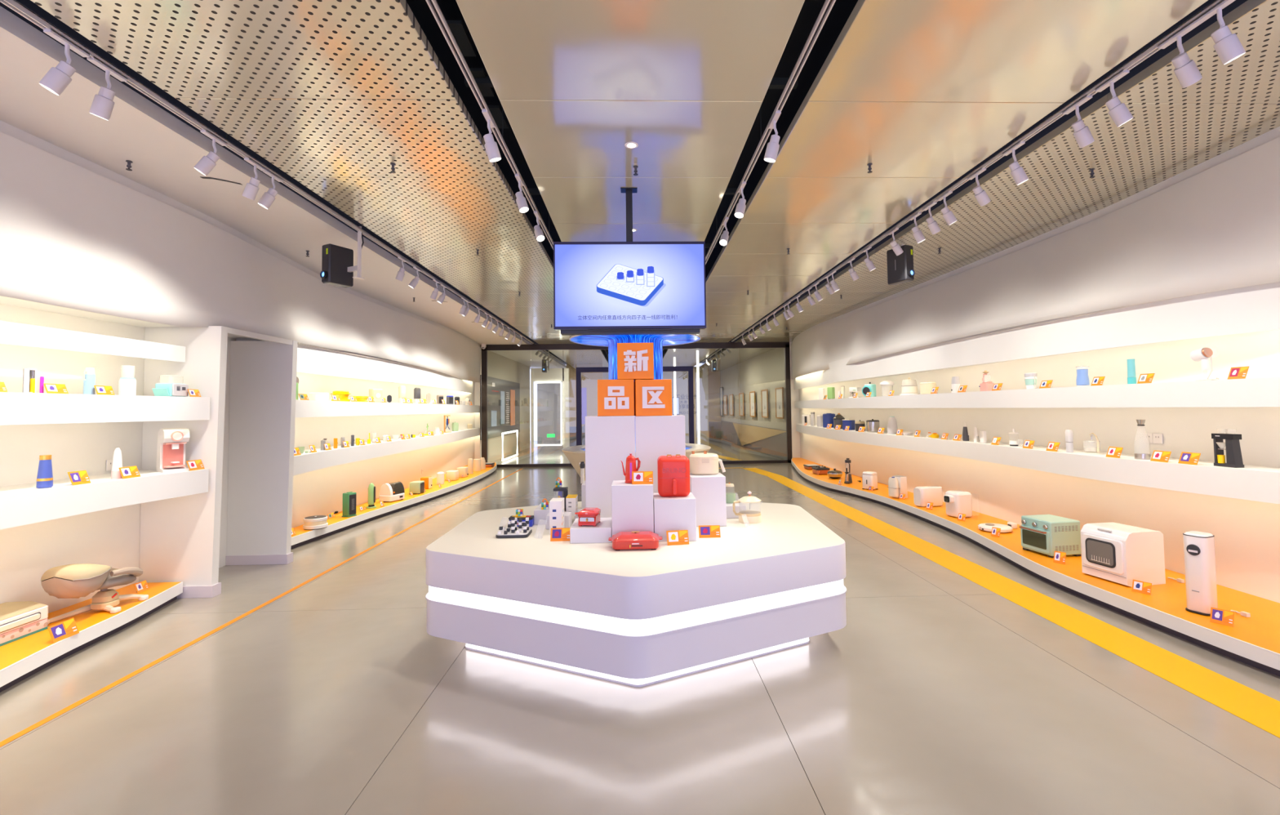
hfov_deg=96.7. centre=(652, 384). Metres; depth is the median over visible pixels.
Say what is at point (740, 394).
print
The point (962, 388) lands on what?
card
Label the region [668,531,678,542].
picture
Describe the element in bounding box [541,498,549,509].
cube
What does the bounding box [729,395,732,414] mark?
print
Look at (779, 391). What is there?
print
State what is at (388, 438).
card
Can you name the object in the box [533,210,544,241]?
track spotlight
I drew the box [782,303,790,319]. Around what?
track spotlight
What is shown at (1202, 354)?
hair dryer
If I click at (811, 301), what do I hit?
track spotlight
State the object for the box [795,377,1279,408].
wall shelf
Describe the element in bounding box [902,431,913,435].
dish
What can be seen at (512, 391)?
picture
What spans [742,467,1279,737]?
floor line
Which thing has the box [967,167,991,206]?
track spotlight
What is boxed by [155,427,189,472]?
coffee machine
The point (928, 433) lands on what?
camera
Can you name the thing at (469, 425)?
clay pot
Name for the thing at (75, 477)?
picture
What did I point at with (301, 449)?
salad bowl
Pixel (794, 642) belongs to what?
light
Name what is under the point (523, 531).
game
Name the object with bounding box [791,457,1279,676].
display platform
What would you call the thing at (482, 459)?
jug
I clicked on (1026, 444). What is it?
picture
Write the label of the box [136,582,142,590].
picture
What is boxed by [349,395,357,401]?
card
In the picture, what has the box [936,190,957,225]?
track spotlight
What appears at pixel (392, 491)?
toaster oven
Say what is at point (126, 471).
picture
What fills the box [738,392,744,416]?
framed drawing
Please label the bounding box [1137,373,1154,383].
card
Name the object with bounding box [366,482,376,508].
heater
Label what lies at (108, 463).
wall socket
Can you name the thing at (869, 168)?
sprinkler
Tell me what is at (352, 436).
flask
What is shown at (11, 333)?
wall shelf
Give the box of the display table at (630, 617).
[425,501,846,686]
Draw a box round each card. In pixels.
[0,382,7,391]
[43,382,68,393]
[47,617,79,643]
[67,470,90,484]
[93,385,115,395]
[119,465,140,478]
[134,579,149,592]
[186,388,200,396]
[186,459,204,471]
[291,528,295,536]
[293,447,301,455]
[297,393,308,399]
[308,444,316,452]
[324,443,331,449]
[327,511,335,519]
[331,395,340,400]
[342,440,350,447]
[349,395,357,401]
[359,439,365,444]
[359,505,365,511]
[367,395,374,401]
[374,437,381,443]
[386,435,391,441]
[401,397,407,403]
[406,399,413,403]
[421,399,426,403]
[426,431,434,435]
[550,527,570,541]
[631,471,653,484]
[666,529,688,545]
[698,524,720,537]
[826,423,831,428]
[835,424,840,429]
[857,426,865,431]
[866,391,871,396]
[868,485,873,491]
[877,427,884,433]
[888,390,894,395]
[896,429,902,435]
[899,493,905,499]
[914,430,920,436]
[925,502,933,510]
[930,386,938,393]
[941,432,948,439]
[952,434,962,440]
[957,385,967,392]
[957,512,965,521]
[991,382,1002,390]
[991,436,1000,444]
[991,526,1000,537]
[1022,440,1035,448]
[1039,379,1053,388]
[1045,441,1060,451]
[1053,551,1066,564]
[1090,376,1105,386]
[1106,446,1123,457]
[1131,579,1151,595]
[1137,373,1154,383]
[1150,449,1171,462]
[1177,451,1200,465]
[1209,606,1234,626]
[1226,366,1248,379]
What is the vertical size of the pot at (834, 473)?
0.204 m
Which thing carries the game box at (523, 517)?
on the display table at (630, 617)
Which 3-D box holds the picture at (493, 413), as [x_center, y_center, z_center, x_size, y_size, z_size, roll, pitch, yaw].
[-5.033,1.056,18.020,0.010,0.500,0.700,-1,-2,-2]
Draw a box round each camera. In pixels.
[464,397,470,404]
[480,343,486,349]
[926,431,932,437]
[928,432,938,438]
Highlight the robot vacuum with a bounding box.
[977,523,1013,533]
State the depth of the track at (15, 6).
3.66 m
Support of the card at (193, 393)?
on the wall shelf at (15, 408)
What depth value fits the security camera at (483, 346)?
15.87 m
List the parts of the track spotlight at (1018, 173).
arm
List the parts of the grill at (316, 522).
glass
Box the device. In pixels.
[35,454,53,488]
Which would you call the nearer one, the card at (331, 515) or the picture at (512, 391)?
the card at (331, 515)
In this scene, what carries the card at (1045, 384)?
on the wall shelf at (1265, 391)
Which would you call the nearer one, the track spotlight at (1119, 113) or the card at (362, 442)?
the track spotlight at (1119, 113)
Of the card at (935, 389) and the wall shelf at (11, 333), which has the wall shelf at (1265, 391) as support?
the card at (935, 389)
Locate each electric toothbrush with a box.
[29,370,35,392]
[39,372,44,392]
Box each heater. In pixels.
[341,491,356,516]
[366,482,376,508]
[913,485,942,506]
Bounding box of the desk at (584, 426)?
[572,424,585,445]
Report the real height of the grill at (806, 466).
0.092 m
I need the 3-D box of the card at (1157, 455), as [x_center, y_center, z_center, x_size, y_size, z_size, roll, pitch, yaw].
[4.108,0.575,4.599,0.038,0.087,0.151,-1,-2,-2]
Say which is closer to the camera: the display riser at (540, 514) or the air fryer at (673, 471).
the air fryer at (673, 471)
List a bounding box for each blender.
[725,482,735,502]
[844,457,852,484]
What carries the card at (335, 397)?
on the wall shelf at (304, 408)
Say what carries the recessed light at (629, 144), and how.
in the ceiling
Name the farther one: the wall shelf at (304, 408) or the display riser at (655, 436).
the wall shelf at (304, 408)
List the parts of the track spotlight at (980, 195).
arm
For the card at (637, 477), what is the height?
0.084 m
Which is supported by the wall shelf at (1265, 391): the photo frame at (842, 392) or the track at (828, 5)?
the photo frame at (842, 392)
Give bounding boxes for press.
[733,490,761,523]
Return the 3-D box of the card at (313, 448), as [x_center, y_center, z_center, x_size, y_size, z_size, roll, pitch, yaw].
[-4.141,0.775,6.931,0.038,0.088,0.114,-1,-2,-2]
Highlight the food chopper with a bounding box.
[1008,428,1018,445]
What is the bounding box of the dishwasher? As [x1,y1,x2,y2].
[1080,522,1165,586]
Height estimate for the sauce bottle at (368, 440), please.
0.166 m
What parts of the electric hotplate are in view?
lid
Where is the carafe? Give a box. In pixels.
[1133,419,1151,459]
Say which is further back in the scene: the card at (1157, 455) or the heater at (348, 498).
the heater at (348, 498)
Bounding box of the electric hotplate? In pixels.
[608,530,662,550]
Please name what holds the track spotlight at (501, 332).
hanging from the track at (15, 6)
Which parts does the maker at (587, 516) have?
chrome plate, plate, lid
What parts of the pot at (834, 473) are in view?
lid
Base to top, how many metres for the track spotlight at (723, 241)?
0.275 m
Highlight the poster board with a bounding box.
[480,374,519,439]
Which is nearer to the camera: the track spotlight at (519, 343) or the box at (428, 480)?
the box at (428, 480)
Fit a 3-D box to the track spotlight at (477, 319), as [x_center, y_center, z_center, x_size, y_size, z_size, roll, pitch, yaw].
[-3.215,-1.276,10.424,0.126,0.282,0.200,-1,-2,-2]
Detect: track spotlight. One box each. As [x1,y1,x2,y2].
[39,26,89,95]
[86,55,127,120]
[193,128,226,175]
[242,156,266,199]
[257,168,283,208]
[395,256,407,280]
[408,266,421,288]
[430,278,439,299]
[436,283,447,303]
[458,297,466,315]
[462,299,470,316]
[474,306,481,323]
[481,108,501,161]
[481,311,488,327]
[487,315,493,329]
[492,319,499,333]
[498,322,504,336]
[504,326,511,339]
[511,330,515,342]
[515,173,528,213]
[517,334,522,346]
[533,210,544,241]
[719,216,728,245]
[734,181,746,217]
[741,333,746,344]
[746,328,753,341]
[751,326,757,338]
[758,320,765,333]
[764,109,781,162]
[764,316,771,330]
[772,311,778,326]
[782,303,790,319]
[785,301,794,317]
[795,294,803,312]
[805,286,815,305]
[813,281,822,301]
[823,274,835,294]
[828,270,839,291]
[846,257,858,280]
[862,245,875,271]
[887,226,903,255]
[908,211,925,243]
[922,200,941,234]
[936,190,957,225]
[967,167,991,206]
[1002,140,1028,185]
[1062,93,1094,147]
[1094,68,1133,127]
[1157,18,1202,88]
[1195,0,1245,64]
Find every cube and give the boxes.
[515,508,523,515]
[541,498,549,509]
[555,477,562,487]
[597,379,634,416]
[617,342,653,380]
[634,378,671,415]
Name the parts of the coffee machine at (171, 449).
panel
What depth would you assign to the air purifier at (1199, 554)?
3.90 m
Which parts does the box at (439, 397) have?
panel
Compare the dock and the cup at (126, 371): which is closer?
the cup at (126, 371)
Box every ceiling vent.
[445,19,475,56]
[469,67,493,96]
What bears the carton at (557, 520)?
on the display table at (630, 617)
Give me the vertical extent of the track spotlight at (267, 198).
0.280 m
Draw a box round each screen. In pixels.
[553,187,706,335]
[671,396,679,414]
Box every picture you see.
[45,384,57,391]
[50,623,66,638]
[70,472,80,481]
[96,386,106,392]
[120,467,131,475]
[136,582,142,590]
[187,461,196,468]
[188,389,195,395]
[490,410,497,426]
[500,391,504,423]
[510,389,515,425]
[551,528,561,537]
[633,472,643,480]
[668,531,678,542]
[700,526,710,534]
[991,528,996,534]
[1024,440,1030,446]
[1040,381,1047,386]
[1047,442,1053,448]
[1054,551,1060,560]
[1092,377,1099,383]
[1107,447,1115,454]
[1133,581,1142,590]
[1138,374,1146,381]
[1152,451,1162,458]
[1180,453,1191,461]
[1212,608,1222,620]
[1229,368,1239,376]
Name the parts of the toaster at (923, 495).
panel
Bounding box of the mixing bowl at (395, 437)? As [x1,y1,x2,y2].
[392,435,399,439]
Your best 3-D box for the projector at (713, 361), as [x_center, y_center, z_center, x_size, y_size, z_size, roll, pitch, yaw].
[2.145,-0.810,19.607,0.217,0.680,0.305,-1,-2,-2]
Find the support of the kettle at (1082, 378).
on the wall shelf at (1265, 391)
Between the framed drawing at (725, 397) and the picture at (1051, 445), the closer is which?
the picture at (1051, 445)
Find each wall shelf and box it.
[0,320,185,362]
[0,391,209,425]
[0,468,208,529]
[235,337,474,393]
[293,427,479,475]
[295,399,479,417]
[793,281,1279,389]
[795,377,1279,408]
[795,423,1279,503]
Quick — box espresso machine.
[848,386,862,397]
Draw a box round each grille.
[349,493,355,514]
[373,486,375,502]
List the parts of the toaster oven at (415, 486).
panel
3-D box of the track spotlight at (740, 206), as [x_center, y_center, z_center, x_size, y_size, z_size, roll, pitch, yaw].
[0.740,-1.556,4.835,0.108,0.283,0.200,-1,-2,-2]
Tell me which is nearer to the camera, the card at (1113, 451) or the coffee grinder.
the card at (1113, 451)
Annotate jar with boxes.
[579,461,585,483]
[844,473,848,480]
[881,385,893,395]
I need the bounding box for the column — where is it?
[561,333,711,479]
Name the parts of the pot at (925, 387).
lid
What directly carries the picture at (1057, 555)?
on the card at (1059, 557)
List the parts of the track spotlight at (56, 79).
arm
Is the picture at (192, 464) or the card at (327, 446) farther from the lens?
the card at (327, 446)
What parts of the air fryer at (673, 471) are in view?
handle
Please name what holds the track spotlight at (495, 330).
hanging from the track at (15, 6)
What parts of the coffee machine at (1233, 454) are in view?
post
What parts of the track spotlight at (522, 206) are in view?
arm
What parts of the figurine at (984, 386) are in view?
arm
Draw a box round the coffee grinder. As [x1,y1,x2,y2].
[320,438,327,449]
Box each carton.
[460,400,465,404]
[549,497,564,534]
[565,494,577,515]
[801,414,810,424]
[818,387,825,399]
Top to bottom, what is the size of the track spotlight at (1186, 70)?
0.272 m
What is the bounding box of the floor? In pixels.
[0,439,1279,814]
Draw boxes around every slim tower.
[810,412,815,426]
[979,430,986,442]
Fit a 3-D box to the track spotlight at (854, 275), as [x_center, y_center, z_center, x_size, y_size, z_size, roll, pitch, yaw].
[2.582,-1.480,7.304,0.138,0.277,0.200,-1,-2,-2]
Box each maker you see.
[456,466,468,477]
[574,507,600,526]
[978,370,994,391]
[1082,432,1103,454]
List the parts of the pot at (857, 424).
lid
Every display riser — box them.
[533,502,549,524]
[545,511,571,528]
[569,517,612,542]
[574,508,582,519]
[581,480,585,508]
[585,415,635,517]
[611,480,653,534]
[635,414,685,493]
[653,492,696,541]
[689,472,726,526]
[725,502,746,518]
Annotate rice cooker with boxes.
[445,470,459,480]
[862,471,878,489]
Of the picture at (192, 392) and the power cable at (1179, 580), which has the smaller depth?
the power cable at (1179, 580)
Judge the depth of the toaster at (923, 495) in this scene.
8.13 m
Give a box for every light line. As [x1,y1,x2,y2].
[673,356,676,414]
[696,349,700,444]
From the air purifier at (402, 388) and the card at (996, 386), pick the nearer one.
the card at (996, 386)
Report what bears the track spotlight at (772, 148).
hanging from the track at (828, 5)
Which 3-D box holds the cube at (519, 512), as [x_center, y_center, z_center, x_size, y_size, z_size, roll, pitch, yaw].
[-1.040,0.995,4.443,0.050,0.050,0.050,-1,-2,-2]
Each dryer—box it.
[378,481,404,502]
[1190,346,1218,380]
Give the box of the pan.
[485,462,494,466]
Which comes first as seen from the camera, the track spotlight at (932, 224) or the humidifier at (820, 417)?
the track spotlight at (932, 224)
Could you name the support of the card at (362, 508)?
on the display platform at (338, 523)
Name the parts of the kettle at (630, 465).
spout, lid, handle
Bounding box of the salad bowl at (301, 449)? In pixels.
[297,446,304,453]
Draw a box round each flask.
[333,438,337,448]
[341,436,345,447]
[351,435,354,445]
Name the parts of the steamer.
cone lid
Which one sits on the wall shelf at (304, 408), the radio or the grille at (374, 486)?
the radio
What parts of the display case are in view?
lid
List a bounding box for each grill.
[302,515,328,529]
[803,463,820,469]
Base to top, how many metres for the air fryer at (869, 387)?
0.273 m
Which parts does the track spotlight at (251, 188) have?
arm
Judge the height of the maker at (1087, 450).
0.202 m
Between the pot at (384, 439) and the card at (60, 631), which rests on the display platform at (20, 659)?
the card at (60, 631)
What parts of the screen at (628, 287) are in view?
ceiling plate, casing, frame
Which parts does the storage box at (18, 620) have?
drawer, lid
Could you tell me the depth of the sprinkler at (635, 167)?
4.38 m
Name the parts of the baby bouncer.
leg, leg, leg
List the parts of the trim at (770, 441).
panel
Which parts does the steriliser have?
panel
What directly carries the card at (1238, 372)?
on the wall shelf at (1265, 391)
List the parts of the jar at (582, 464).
lid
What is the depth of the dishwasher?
4.55 m
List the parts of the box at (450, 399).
panel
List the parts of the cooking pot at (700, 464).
lid, handle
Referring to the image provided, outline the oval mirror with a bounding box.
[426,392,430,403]
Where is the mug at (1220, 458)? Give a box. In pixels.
[1217,454,1225,462]
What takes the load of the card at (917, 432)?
on the wall shelf at (1251, 482)
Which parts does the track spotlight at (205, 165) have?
arm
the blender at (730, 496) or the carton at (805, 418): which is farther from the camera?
the carton at (805, 418)
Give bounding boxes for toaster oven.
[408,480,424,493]
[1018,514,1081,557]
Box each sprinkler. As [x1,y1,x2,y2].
[125,160,133,170]
[390,162,395,173]
[633,165,638,175]
[866,162,872,173]
[1088,168,1094,177]
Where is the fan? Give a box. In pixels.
[295,376,298,399]
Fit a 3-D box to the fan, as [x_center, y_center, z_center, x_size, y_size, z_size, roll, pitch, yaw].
[-4.137,0.036,6.583,0.051,0.274,0.102,-1,-2,-2]
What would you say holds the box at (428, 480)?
on the display platform at (338, 523)
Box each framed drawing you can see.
[720,386,723,416]
[723,395,727,414]
[728,394,733,415]
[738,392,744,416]
[749,391,755,417]
[760,389,768,417]
[774,386,784,418]
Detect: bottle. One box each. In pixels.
[83,367,95,394]
[111,447,122,479]
[367,432,370,444]
[434,426,439,434]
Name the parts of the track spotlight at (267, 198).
arm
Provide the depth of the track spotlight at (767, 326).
11.93 m
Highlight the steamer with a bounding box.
[833,413,844,428]
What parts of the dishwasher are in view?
door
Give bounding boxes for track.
[0,0,533,343]
[426,0,553,249]
[534,343,564,362]
[701,348,720,361]
[705,0,835,264]
[731,0,1223,341]
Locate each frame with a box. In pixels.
[501,429,518,461]
[530,368,569,452]
[576,365,693,445]
[837,386,844,398]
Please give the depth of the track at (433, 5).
3.33 m
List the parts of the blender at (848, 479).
lid, motor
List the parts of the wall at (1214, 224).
wall trim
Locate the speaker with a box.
[1126,359,1136,383]
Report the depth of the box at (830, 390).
12.36 m
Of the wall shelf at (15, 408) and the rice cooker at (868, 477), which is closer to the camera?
the wall shelf at (15, 408)
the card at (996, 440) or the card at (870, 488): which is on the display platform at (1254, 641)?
the card at (870, 488)
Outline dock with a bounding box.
[1007,521,1017,528]
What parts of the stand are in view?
post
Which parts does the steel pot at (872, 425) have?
lid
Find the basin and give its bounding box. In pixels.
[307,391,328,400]
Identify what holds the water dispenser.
on the display platform at (1254, 641)
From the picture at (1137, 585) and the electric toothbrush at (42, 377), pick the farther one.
the picture at (1137, 585)
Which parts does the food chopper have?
lid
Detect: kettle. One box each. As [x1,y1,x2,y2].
[436,471,444,484]
[467,457,473,474]
[473,458,480,471]
[620,453,640,483]
[1024,372,1037,388]
[1075,364,1089,386]
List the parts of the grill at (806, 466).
frame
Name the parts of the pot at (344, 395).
lid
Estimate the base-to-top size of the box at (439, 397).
0.197 m
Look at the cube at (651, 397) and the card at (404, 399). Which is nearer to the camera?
the cube at (651, 397)
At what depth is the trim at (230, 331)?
5.58 m
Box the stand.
[443,415,451,432]
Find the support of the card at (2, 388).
on the wall shelf at (15, 408)
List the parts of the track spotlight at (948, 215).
arm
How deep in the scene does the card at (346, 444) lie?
7.83 m
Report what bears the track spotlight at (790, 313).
hanging from the track at (1148, 52)
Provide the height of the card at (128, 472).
0.085 m
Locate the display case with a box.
[553,486,568,511]
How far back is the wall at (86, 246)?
4.68 m
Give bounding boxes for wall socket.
[106,459,112,471]
[1143,432,1163,443]
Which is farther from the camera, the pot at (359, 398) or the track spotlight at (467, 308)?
the track spotlight at (467, 308)
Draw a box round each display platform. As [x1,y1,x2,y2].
[0,581,182,692]
[290,462,497,548]
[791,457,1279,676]
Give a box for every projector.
[320,226,364,287]
[542,350,549,372]
[711,351,717,371]
[886,244,915,284]
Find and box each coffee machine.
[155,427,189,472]
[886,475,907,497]
[1211,433,1244,467]
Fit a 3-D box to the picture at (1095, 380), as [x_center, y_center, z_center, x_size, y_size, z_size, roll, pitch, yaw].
[4.007,-0.040,5.146,0.001,0.058,0.054,21,-3,-1]
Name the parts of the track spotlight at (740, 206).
arm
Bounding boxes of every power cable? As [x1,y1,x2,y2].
[1168,577,1184,582]
[1230,609,1250,617]
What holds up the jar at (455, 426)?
on the wall shelf at (304, 462)
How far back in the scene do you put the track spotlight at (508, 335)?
12.91 m
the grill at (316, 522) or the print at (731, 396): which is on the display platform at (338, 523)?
the grill at (316, 522)
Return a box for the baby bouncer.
[40,563,148,624]
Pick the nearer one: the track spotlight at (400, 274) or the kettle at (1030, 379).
the kettle at (1030, 379)
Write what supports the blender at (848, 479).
on the display platform at (1254, 641)
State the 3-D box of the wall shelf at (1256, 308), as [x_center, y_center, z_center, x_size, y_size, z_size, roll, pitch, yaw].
[4.180,-0.490,6.503,0.646,0.430,19.680,-1,-2,-2]
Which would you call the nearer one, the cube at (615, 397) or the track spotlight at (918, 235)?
the cube at (615, 397)
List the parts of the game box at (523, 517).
lid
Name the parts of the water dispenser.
touch panel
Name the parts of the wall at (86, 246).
wall trim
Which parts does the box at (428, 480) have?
panel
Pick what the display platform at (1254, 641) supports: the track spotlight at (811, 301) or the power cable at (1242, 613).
the power cable at (1242, 613)
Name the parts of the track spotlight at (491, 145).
arm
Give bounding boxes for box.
[0,600,49,646]
[22,368,35,392]
[368,388,382,402]
[420,476,432,488]
[436,395,443,404]
[446,395,453,404]
[508,515,533,526]
[826,386,835,399]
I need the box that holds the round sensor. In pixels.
[386,395,391,402]
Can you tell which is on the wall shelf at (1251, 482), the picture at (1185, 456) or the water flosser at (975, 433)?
the water flosser at (975, 433)
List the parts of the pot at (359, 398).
lid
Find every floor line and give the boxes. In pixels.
[0,468,521,746]
[707,452,742,460]
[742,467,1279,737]
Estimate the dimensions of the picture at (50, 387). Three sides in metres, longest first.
0.062 x 0.048 x 0.001 m
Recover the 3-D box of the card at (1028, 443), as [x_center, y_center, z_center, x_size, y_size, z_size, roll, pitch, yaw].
[4.059,0.639,6.140,0.038,0.087,0.146,-1,-2,-2]
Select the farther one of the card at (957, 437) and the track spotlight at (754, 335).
the track spotlight at (754, 335)
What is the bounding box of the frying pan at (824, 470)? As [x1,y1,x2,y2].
[811,465,830,474]
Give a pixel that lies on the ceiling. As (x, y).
(326, 95)
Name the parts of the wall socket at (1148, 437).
plate, plate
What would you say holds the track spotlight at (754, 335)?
hanging from the track at (1148, 52)
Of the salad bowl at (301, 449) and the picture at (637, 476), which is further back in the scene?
the salad bowl at (301, 449)
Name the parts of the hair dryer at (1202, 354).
handle, cord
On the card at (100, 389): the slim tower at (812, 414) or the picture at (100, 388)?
the picture at (100, 388)
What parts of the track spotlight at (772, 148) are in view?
arm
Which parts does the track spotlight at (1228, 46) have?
arm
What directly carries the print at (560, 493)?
attached to the display case
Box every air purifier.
[398,385,405,402]
[413,387,421,403]
[1182,530,1217,616]
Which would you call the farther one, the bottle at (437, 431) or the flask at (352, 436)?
the bottle at (437, 431)
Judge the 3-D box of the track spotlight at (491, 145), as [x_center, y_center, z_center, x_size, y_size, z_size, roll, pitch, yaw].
[-1.032,-1.582,3.648,0.107,0.284,0.200,-1,-2,-2]
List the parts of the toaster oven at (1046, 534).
knob, handle, knob, door, knob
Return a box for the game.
[495,516,532,537]
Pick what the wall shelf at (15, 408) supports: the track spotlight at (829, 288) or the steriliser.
the steriliser
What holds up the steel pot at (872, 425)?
on the wall shelf at (1251, 482)
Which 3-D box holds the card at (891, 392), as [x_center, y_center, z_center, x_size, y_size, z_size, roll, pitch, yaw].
[3.818,0.129,9.099,0.038,0.086,0.102,0,-3,-22]
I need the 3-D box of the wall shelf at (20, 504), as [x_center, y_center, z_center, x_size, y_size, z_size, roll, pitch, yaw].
[-4.036,0.659,0.664,0.638,0.200,8.640,-1,-2,-2]
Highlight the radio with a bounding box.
[454,396,459,404]
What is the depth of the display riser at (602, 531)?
3.83 m
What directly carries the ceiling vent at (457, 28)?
in the ceiling
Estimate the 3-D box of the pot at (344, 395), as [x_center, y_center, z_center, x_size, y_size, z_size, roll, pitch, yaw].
[-4.383,0.159,7.993,0.249,0.151,0.249,-1,-2,-2]
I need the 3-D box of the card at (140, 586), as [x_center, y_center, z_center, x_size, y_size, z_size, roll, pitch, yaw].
[-4.219,1.662,4.696,0.033,0.076,0.109,-1,-2,-2]
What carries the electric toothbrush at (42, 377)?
on the wall shelf at (15, 408)
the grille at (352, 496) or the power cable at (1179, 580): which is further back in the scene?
the grille at (352, 496)
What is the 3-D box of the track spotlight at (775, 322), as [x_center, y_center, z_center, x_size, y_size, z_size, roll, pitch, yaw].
[2.453,-1.313,11.329,0.138,0.277,0.200,-1,-2,-2]
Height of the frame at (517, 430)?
0.898 m
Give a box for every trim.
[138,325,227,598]
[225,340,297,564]
[227,327,292,344]
[474,382,479,458]
[721,420,786,459]
[789,342,799,457]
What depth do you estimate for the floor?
3.02 m
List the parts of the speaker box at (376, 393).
panel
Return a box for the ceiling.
[0,0,1279,373]
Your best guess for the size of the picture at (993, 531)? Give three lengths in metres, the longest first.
0.067 x 0.040 x 0.001 m
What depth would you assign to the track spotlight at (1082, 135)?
3.55 m
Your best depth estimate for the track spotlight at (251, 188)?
4.25 m
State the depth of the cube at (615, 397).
4.49 m
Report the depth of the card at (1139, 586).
4.35 m
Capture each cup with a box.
[120,364,134,377]
[355,437,359,444]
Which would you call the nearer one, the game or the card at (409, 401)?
the game
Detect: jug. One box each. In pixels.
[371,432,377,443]
[480,457,485,469]
[880,380,894,395]
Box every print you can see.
[177,386,185,390]
[558,491,562,497]
[724,395,726,413]
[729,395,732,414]
[739,393,742,414]
[750,391,754,415]
[776,388,782,417]
[840,386,844,398]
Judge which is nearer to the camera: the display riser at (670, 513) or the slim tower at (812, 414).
the display riser at (670, 513)
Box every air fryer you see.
[657,453,689,496]
[822,413,835,427]
[862,382,875,396]
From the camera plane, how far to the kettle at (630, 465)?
3.96 m
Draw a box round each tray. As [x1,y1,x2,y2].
[163,464,185,467]
[331,399,350,401]
[1082,451,1103,454]
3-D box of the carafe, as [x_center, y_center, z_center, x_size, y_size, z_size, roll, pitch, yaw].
[4.152,0.460,4.831,0.106,0.334,0.106,-1,-2,-2]
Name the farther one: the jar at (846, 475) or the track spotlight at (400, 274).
the jar at (846, 475)
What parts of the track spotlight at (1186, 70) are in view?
arm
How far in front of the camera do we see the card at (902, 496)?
8.81 m
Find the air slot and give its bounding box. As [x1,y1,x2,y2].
[200,176,241,184]
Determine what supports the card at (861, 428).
on the wall shelf at (1251, 482)
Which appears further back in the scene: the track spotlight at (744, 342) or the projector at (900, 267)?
the track spotlight at (744, 342)
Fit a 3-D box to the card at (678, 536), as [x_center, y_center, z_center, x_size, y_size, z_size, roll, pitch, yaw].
[0.165,1.010,3.771,0.146,0.088,0.039,0,-2,-10]
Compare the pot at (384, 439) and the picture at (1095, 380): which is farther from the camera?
the pot at (384, 439)
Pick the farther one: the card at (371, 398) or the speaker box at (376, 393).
the speaker box at (376, 393)
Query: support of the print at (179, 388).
attached to the steriliser
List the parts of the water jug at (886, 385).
lid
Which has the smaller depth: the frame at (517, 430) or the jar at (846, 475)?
the jar at (846, 475)
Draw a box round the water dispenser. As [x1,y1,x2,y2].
[943,489,972,517]
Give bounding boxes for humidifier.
[816,414,822,426]
[887,416,897,434]
[951,376,959,392]
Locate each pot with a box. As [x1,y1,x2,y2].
[330,391,351,401]
[355,395,368,401]
[382,434,388,441]
[467,423,472,428]
[689,450,725,475]
[826,468,842,479]
[842,418,854,430]
[854,419,865,431]
[866,418,879,431]
[920,382,936,394]
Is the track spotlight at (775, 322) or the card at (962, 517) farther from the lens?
the track spotlight at (775, 322)
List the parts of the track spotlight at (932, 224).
arm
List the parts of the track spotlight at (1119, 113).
arm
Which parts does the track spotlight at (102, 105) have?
arm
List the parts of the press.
handle, lid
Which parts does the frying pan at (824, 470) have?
frame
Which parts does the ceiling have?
panel, panel, panel, panel, panel, panel, panel, panel, panel, panel, panel, panel, panel, panel, panel, panel, panel, panel, panel, panel, panel, panel, panel, panel, panel, panel, panel, panel, panel, panel, panel, panel, panel, panel, panel, panel, panel, panel, panel, panel, panel, panel, panel, panel, panel, panel, panel, panel, panel, panel, panel, panel, panel, panel, panel, panel, panel, panel, panel, panel, panel, panel, panel, panel, panel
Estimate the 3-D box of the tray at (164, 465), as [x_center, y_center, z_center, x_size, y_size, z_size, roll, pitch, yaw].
[-4.041,0.686,4.809,0.072,0.014,0.138,-2,-3,33]
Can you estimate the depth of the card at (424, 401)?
10.89 m
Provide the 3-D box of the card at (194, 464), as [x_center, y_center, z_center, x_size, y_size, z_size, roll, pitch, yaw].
[-3.962,0.692,4.927,0.037,0.084,0.165,-1,-2,-2]
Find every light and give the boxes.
[466,637,808,684]
[624,142,638,148]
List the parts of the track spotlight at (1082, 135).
arm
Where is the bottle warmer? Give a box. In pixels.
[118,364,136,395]
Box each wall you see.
[0,120,481,613]
[480,350,529,462]
[537,373,608,440]
[566,363,721,446]
[662,366,709,444]
[720,347,786,455]
[791,126,1279,603]
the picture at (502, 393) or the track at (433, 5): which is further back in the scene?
the picture at (502, 393)
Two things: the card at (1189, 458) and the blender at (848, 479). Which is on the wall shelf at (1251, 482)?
the card at (1189, 458)
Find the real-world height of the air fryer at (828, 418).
0.325 m
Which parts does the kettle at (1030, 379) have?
lid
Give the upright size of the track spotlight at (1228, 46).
0.282 m
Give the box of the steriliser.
[151,374,188,396]
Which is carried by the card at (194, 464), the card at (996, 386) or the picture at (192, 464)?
the picture at (192, 464)
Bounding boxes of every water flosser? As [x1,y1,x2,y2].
[962,422,968,440]
[973,422,978,442]
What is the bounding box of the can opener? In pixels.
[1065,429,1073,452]

